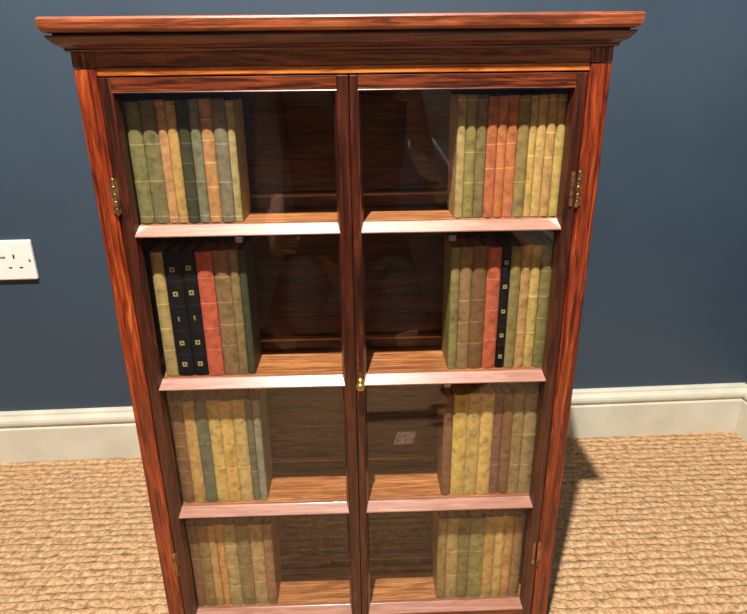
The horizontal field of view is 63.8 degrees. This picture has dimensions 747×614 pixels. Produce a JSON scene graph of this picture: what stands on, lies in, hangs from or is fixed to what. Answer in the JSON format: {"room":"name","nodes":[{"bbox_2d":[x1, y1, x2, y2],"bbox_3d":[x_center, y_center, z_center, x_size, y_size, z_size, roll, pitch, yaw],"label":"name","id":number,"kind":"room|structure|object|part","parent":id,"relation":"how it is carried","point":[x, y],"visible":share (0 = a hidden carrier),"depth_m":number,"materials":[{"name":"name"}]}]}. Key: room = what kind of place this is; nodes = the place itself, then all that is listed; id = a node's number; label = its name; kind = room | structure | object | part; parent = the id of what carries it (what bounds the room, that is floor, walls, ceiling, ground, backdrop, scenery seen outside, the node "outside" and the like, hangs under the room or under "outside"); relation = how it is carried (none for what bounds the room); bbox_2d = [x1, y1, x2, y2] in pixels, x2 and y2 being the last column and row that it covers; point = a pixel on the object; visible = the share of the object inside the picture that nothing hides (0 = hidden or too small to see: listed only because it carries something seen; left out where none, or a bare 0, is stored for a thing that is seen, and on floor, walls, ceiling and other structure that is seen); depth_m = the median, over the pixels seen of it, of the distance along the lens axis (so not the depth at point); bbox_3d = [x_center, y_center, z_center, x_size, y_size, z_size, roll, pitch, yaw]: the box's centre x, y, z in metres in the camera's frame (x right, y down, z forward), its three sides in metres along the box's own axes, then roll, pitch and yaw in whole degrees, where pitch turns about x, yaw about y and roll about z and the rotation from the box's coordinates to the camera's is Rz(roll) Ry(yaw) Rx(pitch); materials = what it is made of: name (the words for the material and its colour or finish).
{"room":"home study","nodes":[
{"label":"home study","id":0,"kind":"room"},
{"bbox_2d":[0,0,746,411],"bbox_3d":[-1.055,-0.938,1.002,4.200,2.750,0.121,-2,21,-3],"label":"wall","id":1,"kind":"structure","parent":0,"point":[665,300],"depth_m":1.28,"materials":[{"name":"blue paint"}]},
{"bbox_2d":[0,239,38,279],"bbox_3d":[-0.790,-0.098,1.264,0.146,0.086,0.014,-2,21,-3],"label":"wall socket","id":2,"kind":"object","parent":1,"relation":"attached to","point":[17,258],"visible":1,"depth_m":1.26,"materials":[{"name":"white plastic"}]},
{"bbox_2d":[0,247,4,256],"bbox_3d":[-0.778,-0.114,1.254,0.011,0.020,0.004,-2,21,-3],"label":"rocker switch","id":3,"kind":"object","parent":2,"relation":"attached to","point":[2,249],"depth_m":1.25,"materials":[{"name":"white plastic"}]},
{"bbox_2d":[0,382,746,462],"bbox_3d":[-1.103,0.314,1.397,4.066,0.129,0.020,-2,21,-3],"label":"baseboard","id":4,"kind":"structure","parent":1,"relation":"attached to","point":[105,432],"depth_m":1.46,"materials":[{"name":"beige paint"}]},
{"bbox_2d":[0,431,746,613],"bbox_3d":[-1.032,1.018,-0.213,4.300,0.050,3.950,-1,21,-1],"label":"floor","id":5,"kind":"structure","parent":0,"point":[647,524],"depth_m":1.19,"materials":[{"name":"carpet"}]},
{"bbox_2d":[35,11,645,613],"bbox_3d":[-0.027,0.099,0.836,0.622,0.903,0.141,-1,21,-1],"label":"bookcase","id":6,"kind":"object","parent":5,"relation":"on","point":[346,117],"visible":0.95,"depth_m":0.78,"materials":[{"name":"brown wood"}]},
{"bbox_3d":[-0.304,0.142,0.799,0.024,0.855,0.022,-1,21,-1],"label":"post","id":7,"kind":"part","parent":6,"relation":"part of","materials":[{"name":"brown wood"}]},
{"bbox_2d":[120,99,140,222],"bbox_3d":[-0.284,-0.176,0.724,0.005,0.139,0.063,-1,21,-1],"label":"book","id":8,"kind":"object","parent":6,"relation":"on","point":[122,106],"visible":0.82,"depth_m":0.69,"materials":[{"name":"fabric"}]},
{"bbox_2d":[123,100,154,222],"bbox_3d":[-0.273,-0.176,0.724,0.016,0.138,0.065,-1,21,-1],"label":"book","id":9,"kind":"object","parent":6,"relation":"on","point":[131,108],"visible":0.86,"depth_m":0.69,"materials":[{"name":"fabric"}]},
{"bbox_3d":[-0.303,0.121,0.856,0.028,0.855,0.098,-1,21,-1],"label":"panel","id":10,"kind":"part","parent":6,"relation":"part of","materials":[{"name":"brown wood"}]},
{"bbox_2d":[138,99,169,222],"bbox_3d":[-0.255,-0.177,0.725,0.018,0.139,0.065,-1,21,-1],"label":"book","id":11,"kind":"object","parent":6,"relation":"on","point":[146,107],"visible":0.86,"depth_m":0.69,"materials":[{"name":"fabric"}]},
{"bbox_2d":[149,240,178,375],"bbox_3d":[-0.268,0.001,0.795,0.015,0.169,0.065,-1,21,-1],"label":"book","id":12,"kind":"object","parent":6,"relation":"on","point":[156,258],"visible":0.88,"depth_m":0.76,"materials":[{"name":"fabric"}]},
{"bbox_2d":[154,98,178,222],"bbox_3d":[-0.241,-0.177,0.725,0.010,0.140,0.064,-1,21,-1],"label":"book","id":13,"kind":"object","parent":6,"relation":"on","point":[159,104],"visible":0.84,"depth_m":0.69,"materials":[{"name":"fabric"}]},
{"bbox_2d":[164,100,188,222],"bbox_3d":[-0.230,-0.177,0.725,0.011,0.138,0.064,-1,21,-1],"label":"book","id":14,"kind":"object","parent":6,"relation":"on","point":[170,111],"visible":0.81,"depth_m":0.69,"materials":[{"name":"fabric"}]},
{"bbox_2d":[162,240,194,374],"bbox_3d":[-0.250,0.001,0.796,0.021,0.168,0.065,-1,21,-1],"label":"book","id":15,"kind":"object","parent":6,"relation":"on","point":[171,255],"visible":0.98,"depth_m":0.77,"materials":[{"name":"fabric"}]},
{"bbox_2d":[169,390,194,501],"bbox_3d":[-0.269,0.194,0.869,0.016,0.166,0.065,-1,21,-1],"label":"book","id":16,"kind":"object","parent":6,"relation":"on","point":[175,400],"visible":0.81,"depth_m":0.84,"materials":[{"name":"fabric"}]},
{"bbox_2d":[174,98,200,222],"bbox_3d":[-0.217,-0.178,0.725,0.013,0.140,0.065,-1,21,-1],"label":"book","id":17,"kind":"object","parent":6,"relation":"on","point":[181,107],"visible":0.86,"depth_m":0.69,"materials":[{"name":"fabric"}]},
{"bbox_2d":[179,238,208,374],"bbox_3d":[-0.230,-0.001,0.796,0.019,0.170,0.065,-1,21,-1],"label":"book","id":18,"kind":"object","parent":6,"relation":"on","point":[187,252],"visible":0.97,"depth_m":0.77,"materials":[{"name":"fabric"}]},
{"bbox_2d":[181,390,206,501],"bbox_3d":[-0.252,0.194,0.869,0.016,0.166,0.065,-1,21,-1],"label":"book","id":19,"kind":"object","parent":6,"relation":"on","point":[187,403],"visible":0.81,"depth_m":0.84,"materials":[{"name":"fabric"}]},
{"bbox_2d":[186,518,206,605],"bbox_3d":[-0.270,0.384,0.941,0.013,0.154,0.065,-1,21,-1],"label":"book","id":20,"kind":"object","parent":6,"relation":"on","point":[190,526],"visible":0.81,"depth_m":0.91,"materials":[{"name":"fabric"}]},
{"bbox_2d":[187,98,210,221],"bbox_3d":[-0.204,-0.178,0.726,0.012,0.140,0.064,-1,21,-1],"label":"book","id":21,"kind":"object","parent":6,"relation":"on","point":[193,110],"visible":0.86,"depth_m":0.69,"materials":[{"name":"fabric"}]},
{"bbox_2d":[193,390,217,501],"bbox_3d":[-0.236,0.194,0.869,0.016,0.165,0.065,-1,21,-1],"label":"book","id":22,"kind":"object","parent":6,"relation":"on","point":[200,408],"visible":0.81,"depth_m":0.84,"materials":[{"name":"fabric"}]},
{"bbox_2d":[195,518,216,605],"bbox_3d":[-0.255,0.385,0.941,0.016,0.154,0.065,-1,21,-1],"label":"book","id":23,"kind":"object","parent":6,"relation":"on","point":[201,529],"visible":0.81,"depth_m":0.91,"materials":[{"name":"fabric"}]},
{"bbox_2d":[195,239,224,374],"bbox_3d":[-0.210,0.000,0.795,0.020,0.169,0.065,-1,21,-1],"label":"book","id":24,"kind":"object","parent":6,"relation":"on","point":[203,254],"visible":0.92,"depth_m":0.77,"materials":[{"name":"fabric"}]},
{"bbox_2d":[198,97,222,221],"bbox_3d":[-0.191,-0.179,0.726,0.014,0.140,0.065,-1,21,-1],"label":"book","id":25,"kind":"object","parent":6,"relation":"on","point":[204,104],"visible":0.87,"depth_m":0.70,"materials":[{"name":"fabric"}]},
{"bbox_2d":[206,518,224,605],"bbox_3d":[-0.241,0.384,0.941,0.011,0.154,0.064,-1,21,-1],"label":"book","id":26,"kind":"object","parent":6,"relation":"on","point":[210,525],"visible":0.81,"depth_m":0.91,"materials":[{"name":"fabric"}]},
{"bbox_2d":[206,389,229,501],"bbox_3d":[-0.219,0.193,0.870,0.016,0.166,0.065,-1,21,-1],"label":"book","id":27,"kind":"object","parent":6,"relation":"on","point":[212,399],"visible":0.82,"depth_m":0.84,"materials":[{"name":"fabric"}]},
{"bbox_2d":[214,517,230,604],"bbox_3d":[-0.230,0.383,0.942,0.010,0.156,0.064,-1,21,-1],"label":"book","id":28,"kind":"object","parent":6,"relation":"on","point":[218,522],"visible":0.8,"depth_m":0.91,"materials":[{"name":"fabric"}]},
{"bbox_2d":[210,97,235,221],"bbox_3d":[-0.176,-0.179,0.726,0.015,0.140,0.065,-1,21,-1],"label":"book","id":29,"kind":"object","parent":6,"relation":"on","point":[217,104],"visible":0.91,"depth_m":0.70,"materials":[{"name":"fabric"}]},
{"bbox_3d":[-0.162,-0.246,0.657,0.243,0.012,0.018,-1,21,-1],"label":"door rail","id":30,"kind":"part","parent":6,"relation":"part of","materials":[{"name":"brown wood"}]},
{"bbox_2d":[212,238,239,373],"bbox_3d":[-0.190,-0.001,0.797,0.019,0.169,0.065,-1,21,-1],"label":"book","id":31,"kind":"object","parent":6,"relation":"on","point":[220,251],"visible":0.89,"depth_m":0.77,"materials":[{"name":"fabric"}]},
{"bbox_2d":[218,389,240,500],"bbox_3d":[-0.202,0.193,0.870,0.017,0.164,0.065,-1,21,-1],"label":"book","id":32,"kind":"object","parent":6,"relation":"on","point":[224,402],"visible":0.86,"depth_m":0.84,"materials":[{"name":"fabric"}]},
{"bbox_3d":[-0.157,0.129,0.799,0.268,0.814,0.018,-1,21,-1],"label":"door","id":33,"kind":"part","parent":6,"relation":"part of","materials":[{"name":"brown wood"}]},
{"bbox_2d":[222,517,242,604],"bbox_3d":[-0.215,0.383,0.942,0.018,0.155,0.065,-1,21,-1],"label":"book","id":34,"kind":"object","parent":6,"relation":"on","point":[228,528],"visible":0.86,"depth_m":0.91,"materials":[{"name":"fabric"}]},
{"bbox_2d":[225,98,250,221],"bbox_3d":[-0.163,-0.179,0.727,0.009,0.138,0.064,-1,21,-1],"label":"book","id":35,"kind":"object","parent":6,"relation":"on","point":[234,118],"visible":1,"depth_m":0.71,"materials":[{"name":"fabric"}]},
{"bbox_2d":[228,237,248,373],"bbox_3d":[-0.174,-0.002,0.797,0.011,0.170,0.064,-1,21,-1],"label":"book","id":36,"kind":"object","parent":6,"relation":"on","point":[232,250],"visible":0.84,"depth_m":0.77,"materials":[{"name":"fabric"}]},
{"bbox_2d":[231,389,253,500],"bbox_3d":[-0.185,0.192,0.871,0.018,0.166,0.065,-1,21,-1],"label":"book","id":37,"kind":"object","parent":6,"relation":"on","point":[237,399],"visible":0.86,"depth_m":0.84,"materials":[{"name":"fabric"}]},
{"bbox_2d":[234,517,255,604],"bbox_3d":[-0.196,0.383,0.942,0.020,0.154,0.065,-1,21,-1],"label":"book","id":38,"kind":"object","parent":6,"relation":"on","point":[241,523],"visible":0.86,"depth_m":0.91,"materials":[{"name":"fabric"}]},
{"bbox_2d":[237,238,261,373],"bbox_3d":[-0.163,-0.002,0.798,0.009,0.170,0.064,-1,21,-1],"label":"book","id":39,"kind":"object","parent":6,"relation":"on","point":[245,251],"visible":1,"depth_m":0.78,"materials":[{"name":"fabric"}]},
{"bbox_2d":[244,389,260,499],"bbox_3d":[-0.171,0.192,0.871,0.010,0.166,0.064,-1,21,-1],"label":"book","id":40,"kind":"object","parent":6,"relation":"on","point":[249,394],"visible":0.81,"depth_m":0.84,"materials":[{"name":"fabric"}]},
{"bbox_2d":[248,516,268,603],"bbox_3d":[-0.176,0.383,0.943,0.019,0.153,0.065,-1,21,-1],"label":"book","id":41,"kind":"object","parent":6,"relation":"on","point":[255,527],"visible":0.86,"depth_m":0.91,"materials":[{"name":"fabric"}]},
{"bbox_2d":[252,388,272,499],"bbox_3d":[-0.161,0.193,0.871,0.010,0.164,0.064,-1,21,-1],"label":"book","id":42,"kind":"object","parent":6,"relation":"on","point":[259,399],"visible":0.94,"depth_m":0.85,"materials":[{"name":"fabric"}]},
{"bbox_2d":[261,516,281,603],"bbox_3d":[-0.159,0.382,0.943,0.014,0.155,0.065,-1,21,-1],"label":"book","id":43,"kind":"object","parent":6,"relation":"on","point":[270,532],"visible":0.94,"depth_m":0.92,"materials":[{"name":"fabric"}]},
{"bbox_3d":[-0.032,-0.300,0.686,0.613,0.015,0.135,-1,21,-1],"label":"cove moulding","id":44,"kind":"part","parent":6,"relation":"part of","materials":[{"name":"brown wood"}]},
{"bbox_3d":[-0.030,-0.260,0.657,0.532,0.008,0.020,-1,21,-1],"label":"rail","id":45,"kind":"part","parent":6,"relation":"part of","materials":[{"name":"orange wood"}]},
{"bbox_3d":[-0.029,0.094,0.892,0.524,0.834,0.008,-1,21,-1],"label":"panel","id":46,"kind":"part","parent":6,"relation":"part of","materials":[{"name":"brown wood"}]},
{"bbox_3d":[-0.030,-0.113,0.766,0.523,0.014,0.080,-1,21,-1],"label":"shelf","id":47,"kind":"part","parent":6,"relation":"part of","materials":[{"name":"brown wood"}]},
{"bbox_3d":[-0.028,0.080,0.839,0.523,0.014,0.080,-1,21,-1],"label":"shelf","id":48,"kind":"part","parent":6,"relation":"part of","materials":[{"name":"brown wood"}]},
{"bbox_3d":[-0.025,0.272,0.911,0.523,0.014,0.080,-1,21,-1],"label":"shelf","id":49,"kind":"part","parent":6,"relation":"part of","materials":[{"name":"brown wood"}]},
{"bbox_3d":[-0.023,0.457,0.981,0.523,0.014,0.080,-1,21,-1],"label":"shelf","id":50,"kind":"part","parent":6,"relation":"part of","materials":[{"name":"brown wood"}]},
{"bbox_3d":[-0.017,0.101,0.773,0.012,0.012,0.019,-1,21,-1],"label":"knob","id":51,"kind":"part","parent":6,"relation":"part of","materials":[{"name":"gold metal"}]},
{"bbox_2d":[431,511,446,597],"bbox_3d":[0.104,0.376,0.950,0.013,0.154,0.065,-1,21,-1],"label":"book","id":52,"kind":"object","parent":6,"relation":"on","point":[439,532],"visible":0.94,"depth_m":0.93,"materials":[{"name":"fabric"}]},
{"bbox_2d":[436,384,453,494],"bbox_3d":[0.104,0.186,0.878,0.013,0.165,0.065,-1,21,-1],"label":"book","id":53,"kind":"object","parent":6,"relation":"on","point":[445,394],"visible":0.94,"depth_m":0.86,"materials":[{"name":"fabric"}]},
{"bbox_2d":[441,235,460,368],"bbox_3d":[0.103,-0.006,0.805,0.011,0.167,0.064,-1,21,-1],"label":"book","id":54,"kind":"object","parent":6,"relation":"on","point":[452,249],"visible":0.97,"depth_m":0.79,"materials":[{"name":"leather"},{"name":"paper"}]},
{"bbox_2d":[444,510,458,597],"bbox_3d":[0.119,0.376,0.950,0.017,0.154,0.065,-1,21,-1],"label":"book","id":55,"kind":"object","parent":6,"relation":"on","point":[452,516],"visible":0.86,"depth_m":0.92,"materials":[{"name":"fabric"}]},
{"bbox_2d":[447,94,466,217],"bbox_3d":[0.101,-0.185,0.733,0.010,0.141,0.064,-1,21,-1],"label":"book","id":56,"kind":"object","parent":6,"relation":"on","point":[458,102],"visible":1,"depth_m":0.71,"materials":[{"name":"leather"},{"name":"paper"}]},
{"bbox_2d":[450,384,467,494],"bbox_3d":[0.120,0.186,0.878,0.019,0.165,0.065,-1,21,-1],"label":"book","id":57,"kind":"object","parent":6,"relation":"on","point":[460,405],"visible":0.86,"depth_m":0.85,"materials":[{"name":"fabric"}]},
{"bbox_2d":[455,510,470,597],"bbox_3d":[0.137,0.376,0.951,0.017,0.154,0.065,-1,21,-1],"label":"book","id":58,"kind":"object","parent":6,"relation":"on","point":[464,515],"visible":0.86,"depth_m":0.92,"materials":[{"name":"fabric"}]},
{"bbox_2d":[456,235,472,368],"bbox_3d":[0.117,-0.007,0.805,0.015,0.167,0.065,-1,21,-1],"label":"book","id":59,"kind":"object","parent":6,"relation":"on","point":[466,255],"visible":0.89,"depth_m":0.77,"materials":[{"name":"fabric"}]},
{"bbox_3d":[0.112,0.486,0.943,0.241,0.037,0.018,-1,21,-1],"label":"door rail","id":60,"kind":"part","parent":6,"relation":"part of","materials":[{"name":"brown wood"}]},
{"bbox_3d":[0.103,-0.252,0.664,0.241,0.012,0.018,-1,21,-1],"label":"door rail","id":61,"kind":"part","parent":6,"relation":"part of","materials":[{"name":"brown wood"}]},
{"bbox_3d":[0.109,0.123,0.806,0.263,0.814,0.018,-1,21,-1],"label":"door","id":62,"kind":"part","parent":6,"relation":"part of","materials":[{"name":"brown wood"}]},
{"bbox_2d":[462,93,477,217],"bbox_3d":[0.113,-0.186,0.734,0.012,0.141,0.064,-1,21,-1],"label":"book","id":63,"kind":"object","parent":6,"relation":"on","point":[472,99],"visible":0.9,"depth_m":0.70,"materials":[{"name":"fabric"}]},
{"bbox_2d":[463,383,481,493],"bbox_3d":[0.139,0.185,0.879,0.018,0.166,0.065,-1,21,-1],"label":"book","id":64,"kind":"object","parent":6,"relation":"on","point":[474,392],"visible":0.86,"depth_m":0.85,"materials":[{"name":"fabric"}]},
{"bbox_2d":[466,510,485,596],"bbox_3d":[0.157,0.376,0.951,0.022,0.154,0.065,-1,21,-1],"label":"book","id":65,"kind":"object","parent":6,"relation":"on","point":[478,518],"visible":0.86,"depth_m":0.92,"materials":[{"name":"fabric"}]},
{"bbox_2d":[465,234,487,367],"bbox_3d":[0.134,-0.008,0.806,0.018,0.169,0.065,-1,21,-1],"label":"book","id":66,"kind":"object","parent":6,"relation":"on","point":[480,248],"visible":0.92,"depth_m":0.78,"materials":[{"name":"leather"},{"name":"paper"}]},
{"bbox_2d":[472,94,488,216],"bbox_3d":[0.125,-0.186,0.734,0.012,0.140,0.064,-1,21,-1],"label":"book","id":67,"kind":"object","parent":6,"relation":"on","point":[482,107],"visible":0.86,"depth_m":0.70,"materials":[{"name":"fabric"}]},
{"bbox_2d":[476,383,494,493],"bbox_3d":[0.158,0.185,0.879,0.018,0.165,0.065,-1,21,-1],"label":"book","id":68,"kind":"object","parent":6,"relation":"on","point":[488,394],"visible":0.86,"depth_m":0.85,"materials":[{"name":"fabric"}]},
{"bbox_2d":[481,509,495,596],"bbox_3d":[0.176,0.375,0.952,0.016,0.155,0.065,-1,21,-1],"label":"book","id":69,"kind":"object","parent":6,"relation":"on","point":[490,523],"visible":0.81,"depth_m":0.92,"materials":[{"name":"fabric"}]},
{"bbox_2d":[482,95,499,216],"bbox_3d":[0.137,-0.185,0.734,0.012,0.139,0.064,-1,21,-1],"label":"book","id":70,"kind":"object","parent":6,"relation":"on","point":[493,101],"visible":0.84,"depth_m":0.70,"materials":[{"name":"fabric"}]},
{"bbox_2d":[481,235,501,367],"bbox_3d":[0.152,-0.007,0.806,0.017,0.167,0.065,-1,21,-1],"label":"book","id":71,"kind":"object","parent":6,"relation":"on","point":[494,248],"visible":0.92,"depth_m":0.78,"materials":[{"name":"leather"},{"name":"paper"}]},
{"bbox_2d":[488,383,503,492],"bbox_3d":[0.173,0.184,0.880,0.012,0.166,0.064,-1,21,-1],"label":"book","id":72,"kind":"object","parent":6,"relation":"on","point":[499,393],"visible":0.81,"depth_m":0.85,"materials":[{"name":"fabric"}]},
{"bbox_2d":[491,509,505,596],"bbox_3d":[0.191,0.374,0.952,0.014,0.156,0.065,-1,21,-1],"label":"book","id":73,"kind":"object","parent":6,"relation":"on","point":[500,513],"visible":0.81,"depth_m":0.92,"materials":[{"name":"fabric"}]},
{"bbox_2d":[492,95,508,216],"bbox_3d":[0.149,-0.185,0.735,0.011,0.139,0.064,-1,21,-1],"label":"book","id":74,"kind":"object","parent":6,"relation":"on","point":[503,99],"visible":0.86,"depth_m":0.70,"materials":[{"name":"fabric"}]},
{"bbox_2d":[492,233,511,367],"bbox_3d":[0.167,-0.009,0.807,0.012,0.169,0.065,-1,21,-1],"label":"book","id":75,"kind":"object","parent":6,"relation":"on","point":[506,245],"visible":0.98,"depth_m":0.78,"materials":[{"name":"leather"},{"name":"paper"}]},
{"bbox_2d":[497,382,514,493],"bbox_3d":[0.187,0.185,0.880,0.014,0.164,0.065,-1,21,-1],"label":"book","id":76,"kind":"object","parent":6,"relation":"on","point":[509,395],"visible":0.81,"depth_m":0.85,"materials":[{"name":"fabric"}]},
{"bbox_2d":[500,509,514,595],"bbox_3d":[0.205,0.374,0.952,0.013,0.156,0.065,-1,21,-1],"label":"book","id":77,"kind":"object","parent":6,"relation":"on","point":[510,516],"visible":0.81,"depth_m":0.92,"materials":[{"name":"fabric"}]},
{"bbox_2d":[497,94,519,216],"bbox_3d":[0.161,-0.186,0.735,0.012,0.140,0.064,-1,21,-1],"label":"book","id":78,"kind":"object","parent":6,"relation":"on","point":[514,99],"visible":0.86,"depth_m":0.70,"materials":[{"name":"leather"},{"name":"paper"}]},
{"bbox_2d":[503,234,522,367],"bbox_3d":[0.180,-0.008,0.807,0.013,0.168,0.065,-1,21,-1],"label":"book","id":79,"kind":"object","parent":6,"relation":"on","point":[517,248],"visible":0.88,"depth_m":0.78,"materials":[{"name":"leather"},{"name":"paper"}]},
{"bbox_2d":[507,382,525,492],"bbox_3d":[0.202,0.184,0.881,0.015,0.165,0.065,-1,21,-1],"label":"book","id":80,"kind":"object","parent":6,"relation":"on","point":[520,393],"visible":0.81,"depth_m":0.85,"materials":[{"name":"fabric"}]},
{"bbox_2d":[508,508,524,595],"bbox_3d":[0.219,0.374,0.952,0.014,0.154,0.065,-1,21,-1],"label":"book","id":81,"kind":"object","parent":6,"relation":"on","point":[519,515],"visible":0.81,"depth_m":0.92,"materials":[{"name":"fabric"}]},
{"bbox_2d":[511,94,531,216],"bbox_3d":[0.174,-0.186,0.736,0.013,0.140,0.065,-1,21,-1],"label":"book","id":82,"kind":"object","parent":6,"relation":"on","point":[525,100],"visible":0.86,"depth_m":0.70,"materials":[{"name":"leather"},{"name":"paper"}]},
{"bbox_2d":[511,233,532,366],"bbox_3d":[0.193,-0.009,0.807,0.012,0.169,0.064,-1,21,-1],"label":"book","id":83,"kind":"object","parent":6,"relation":"on","point":[527,246],"visible":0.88,"depth_m":0.78,"materials":[{"name":"leather"},{"name":"paper"}]},
{"bbox_2d":[517,382,538,492],"bbox_3d":[0.219,0.184,0.881,0.018,0.164,0.065,-1,21,-1],"label":"book","id":84,"kind":"object","parent":6,"relation":"on","point":[532,393],"visible":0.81,"depth_m":0.85,"materials":[{"name":"leather"},{"name":"paper"}]},
{"bbox_2d":[523,94,538,215],"bbox_3d":[0.185,-0.187,0.736,0.008,0.139,0.064,-1,21,-1],"label":"book","id":85,"kind":"object","parent":6,"relation":"on","point":[535,98],"visible":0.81,"depth_m":0.71,"materials":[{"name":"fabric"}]},
{"bbox_2d":[520,233,542,366],"bbox_3d":[0.206,-0.009,0.808,0.012,0.168,0.064,-1,21,-1],"label":"book","id":86,"kind":"object","parent":6,"relation":"on","point":[537,247],"visible":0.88,"depth_m":0.78,"materials":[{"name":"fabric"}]},
{"bbox_2d":[530,94,548,215],"bbox_3d":[0.195,-0.187,0.736,0.011,0.140,0.064,-1,21,-1],"label":"book","id":87,"kind":"object","parent":6,"relation":"on","point":[543,99],"visible":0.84,"depth_m":0.70,"materials":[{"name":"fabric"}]},
{"bbox_2d":[530,233,553,366],"bbox_3d":[0.220,-0.010,0.807,0.014,0.169,0.065,-1,21,-1],"label":"book","id":88,"kind":"object","parent":6,"relation":"on","point":[548,246],"visible":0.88,"depth_m":0.78,"materials":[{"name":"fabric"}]},
{"bbox_2d":[534,93,558,215],"bbox_3d":[0.206,-0.187,0.735,0.011,0.140,0.064,-1,21,-1],"label":"book","id":89,"kind":"object","parent":6,"relation":"on","point":[553,98],"visible":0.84,"depth_m":0.70,"materials":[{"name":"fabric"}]},
{"bbox_3d":[0.249,0.109,0.870,0.028,0.855,0.098,-1,21,-1],"label":"panel","id":90,"kind":"part","parent":6,"relation":"part of","materials":[{"name":"brown wood"}]},
{"bbox_2d":[548,93,568,215],"bbox_3d":[0.217,-0.187,0.736,0.011,0.140,0.064,-1,21,-1],"label":"book","id":91,"kind":"object","parent":6,"relation":"on","point":[563,98],"visible":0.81,"depth_m":0.70,"materials":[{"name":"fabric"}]},
{"bbox_3d":[0.253,0.130,0.813,0.024,0.855,0.022,-1,21,-1],"label":"post","id":92,"kind":"part","parent":6,"relation":"part of","materials":[{"name":"brown wood"}]},
{"bbox_3d":[1.031,-0.309,-0.728,0.120,2.750,3.798,-1,21,-1],"label":"wall","id":93,"kind":"structure","parent":0,"visible":0},
{"bbox_2d":[735,383,746,441],"bbox_3d":[0.975,0.901,-0.220,0.020,0.129,3.697,-1,21,-1],"label":"baseboard","id":94,"kind":"structure","parent":93,"relation":"attached to","point":[741,425],"depth_m":1.48,"materials":[{"name":"beige paint"}]}
]}

